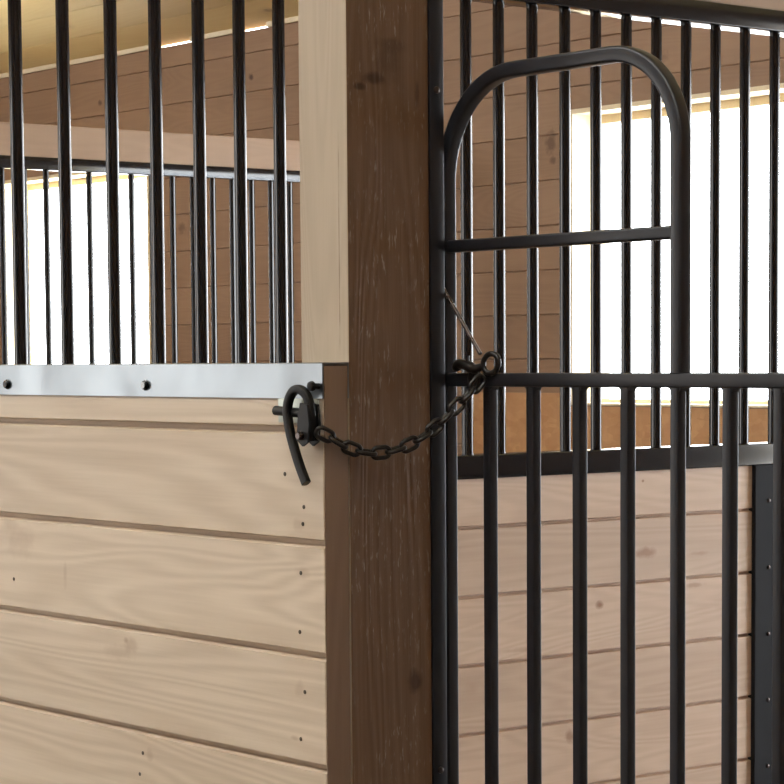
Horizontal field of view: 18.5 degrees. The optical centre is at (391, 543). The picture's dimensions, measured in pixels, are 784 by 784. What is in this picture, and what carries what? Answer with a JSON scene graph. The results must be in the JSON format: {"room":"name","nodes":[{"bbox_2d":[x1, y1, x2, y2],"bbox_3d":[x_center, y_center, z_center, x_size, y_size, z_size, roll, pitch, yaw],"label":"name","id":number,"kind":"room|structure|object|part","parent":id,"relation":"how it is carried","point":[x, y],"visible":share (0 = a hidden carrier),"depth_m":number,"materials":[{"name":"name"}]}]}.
{"room":"farm building","nodes":[
{"label":"farm building","id":0,"kind":"room"},
{"bbox_2d":[0,0,297,73],"bbox_3d":[-1.460,-3.463,4.873,8.654,3.185,16.500,-4,6,-38],"label":"ceiling","id":1,"kind":"structure","parent":0,"point":[38,18],"depth_m":11.34,"materials":[{"name":"beige wood"}]},
{"bbox_2d":[0,0,783,453],"bbox_3d":[1.984,-0.689,7.831,0.170,2.825,16.200,-4,6,-38],"label":"wall","id":2,"kind":"structure","parent":0,"point":[87,87],"depth_m":9.78,"materials":[{"name":"brown wood"}]},
{"bbox_2d":[5,172,151,363],"bbox_3d":[-1.548,-1.311,12.188,0.180,1.133,1.410,-4,6,-38],"label":"window","id":3,"kind":"structure","parent":2,"relation":"in","point":[34,184],"depth_m":12.69,"materials":[{"name":"white wood"}]},
{"bbox_2d":[0,16,297,78],"bbox_3d":[1.923,-2.104,7.681,0.062,0.022,16.200,-4,6,-38],"label":"trim","id":4,"kind":"structure","parent":2,"relation":"attached to","point":[295,18],"depth_m":11.66,"materials":[{"name":"beige wood"}]},
{"bbox_2d":[473,392,767,453],"bbox_3d":[1.537,0.080,8.310,0.013,1.185,3.900,-4,6,-38],"label":"trim","id":5,"kind":"structure","parent":2,"relation":"attached to","point":[515,403],"depth_m":9.23,"materials":[{"name":"brown wood"}]},
{"bbox_2d":[570,83,783,407],"bbox_3d":[1.482,-1.043,8.407,0.180,1.133,2.365,-4,6,-38],"label":"window","id":6,"kind":"structure","parent":2,"relation":"in","point":[759,95],"depth_m":9.28,"materials":[{"name":"white wood"}]},
{"bbox_3d":[-1.392,1.002,5.244,8.844,0.100,16.600,-4,6,-38],"label":"floor","id":7,"kind":"structure","parent":0,"visible":0},
{"bbox_2d":[0,122,299,363],"bbox_3d":[-1.570,-0.387,8.375,4.537,2.172,0.061,-4,6,-38],"label":"wall","id":8,"kind":"structure","parent":7,"relation":"on","point":[88,148],"depth_m":8.88,"materials":[{"name":"brown wood"}]},
{"bbox_3d":[-1.571,-1.332,8.301,4.529,0.044,0.034,-4,6,-38],"label":"rail","id":9,"kind":"part","parent":8,"relation":"part of","materials":[{"name":"black metal"}]},
{"bbox_2d":[0,362,350,783],"bbox_3d":[-0.450,0.409,3.356,0.054,1.317,1.224,-4,6,-38],"label":"panel","id":10,"kind":"object","parent":7,"relation":"on","point":[174,595],"visible":1,"depth_m":3.11,"materials":[{"name":"brown wood"}]},
{"bbox_2d":[272,385,320,485],"bbox_3d":[-0.118,-0.130,2.852,0.029,0.119,0.088,-4,6,-38],"label":"hook latch","id":11,"kind":"object","parent":10,"relation":"attached to","point":[305,412],"visible":1,"depth_m":2.83,"materials":[{"name":"metal"}]},
{"bbox_3d":[-0.111,-0.159,2.861,0.004,0.029,0.079,-4,6,-38],"label":"mounting plate","id":12,"kind":"part","parent":11,"relation":"part of","materials":[{"name":"metal"}]},
{"bbox_2d":[314,373,486,459],"bbox_3d":[0.011,-0.151,2.851,0.220,0.102,0.018,-2,5,-21],"label":"chain","id":13,"kind":"object","parent":11,"relation":"hanging from","point":[417,440],"visible":1,"depth_m":2.85,"materials":[{"name":"metal"}]},
{"bbox_2d":[298,0,431,783],"bbox_3d":[-0.038,-1.107,2.855,0.125,4.450,0.095,-4,6,-38],"label":"wooden post","id":14,"kind":"object","parent":7,"relation":"on","point":[363,64],"visible":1,"depth_m":2.88,"materials":[{"name":"brown wood"}]},
{"bbox_2d":[427,0,446,783],"bbox_3d":[0.029,-1.110,2.889,0.022,4.450,0.073,-4,6,-38],"label":"door frame","id":15,"kind":"structure","parent":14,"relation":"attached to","point":[434,7],"depth_m":2.93,"materials":[{"name":"metal"}]},
{"bbox_2d":[444,45,783,783],"bbox_3d":[0.438,0.274,2.536,0.018,1.639,1.191,-4,6,-38],"label":"gate","id":16,"kind":"object","parent":15,"relation":"attached to","point":[680,378],"visible":1,"depth_m":2.73,"materials":[{"name":"black metal"}]},
{"bbox_2d":[444,277,481,354],"bbox_3d":[0.083,-0.278,2.916,0.012,0.097,0.080,-4,6,-38],"label":"rod","id":17,"kind":"object","parent":16,"relation":"attached to","point":[447,296],"visible":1,"depth_m":2.91,"materials":[{"name":"metal"}]},
{"bbox_2d":[452,351,500,388],"bbox_3d":[0.100,-0.208,2.894,0.016,0.049,0.082,-4,6,-41],"label":"hook","id":18,"kind":"object","parent":16,"relation":"attached to","point":[467,365],"visible":1,"depth_m":2.88,"materials":[{"name":"metal"}]},
{"bbox_3d":[0.192,-0.382,2.788,0.018,0.366,0.417,-4,6,-38],"label":"yoke frame","id":19,"kind":"part","parent":16,"relation":"part of","materials":[{"name":"black metal"}]},
{"bbox_3d":[0.435,-0.170,2.501,0.016,0.016,1.188,-4,6,-38],"label":"rail","id":20,"kind":"part","parent":16,"relation":"part of","materials":[{"name":"black metal"}]},
{"bbox_2d":[8,0,783,783],"bbox_3d":[0.972,-0.168,5.277,4.613,2.172,0.069,-4,6,-38],"label":"metal bars","id":21,"kind":"object","parent":7,"relation":"on","point":[703,621],"depth_m":4.77,"materials":[{"name":"black metal"}]},
{"bbox_3d":[0.963,-1.113,5.208,4.613,0.044,0.060,-4,6,-38],"label":"rail","id":22,"kind":"part","parent":21,"relation":"part of","materials":[{"name":"black metal"}]}
]}

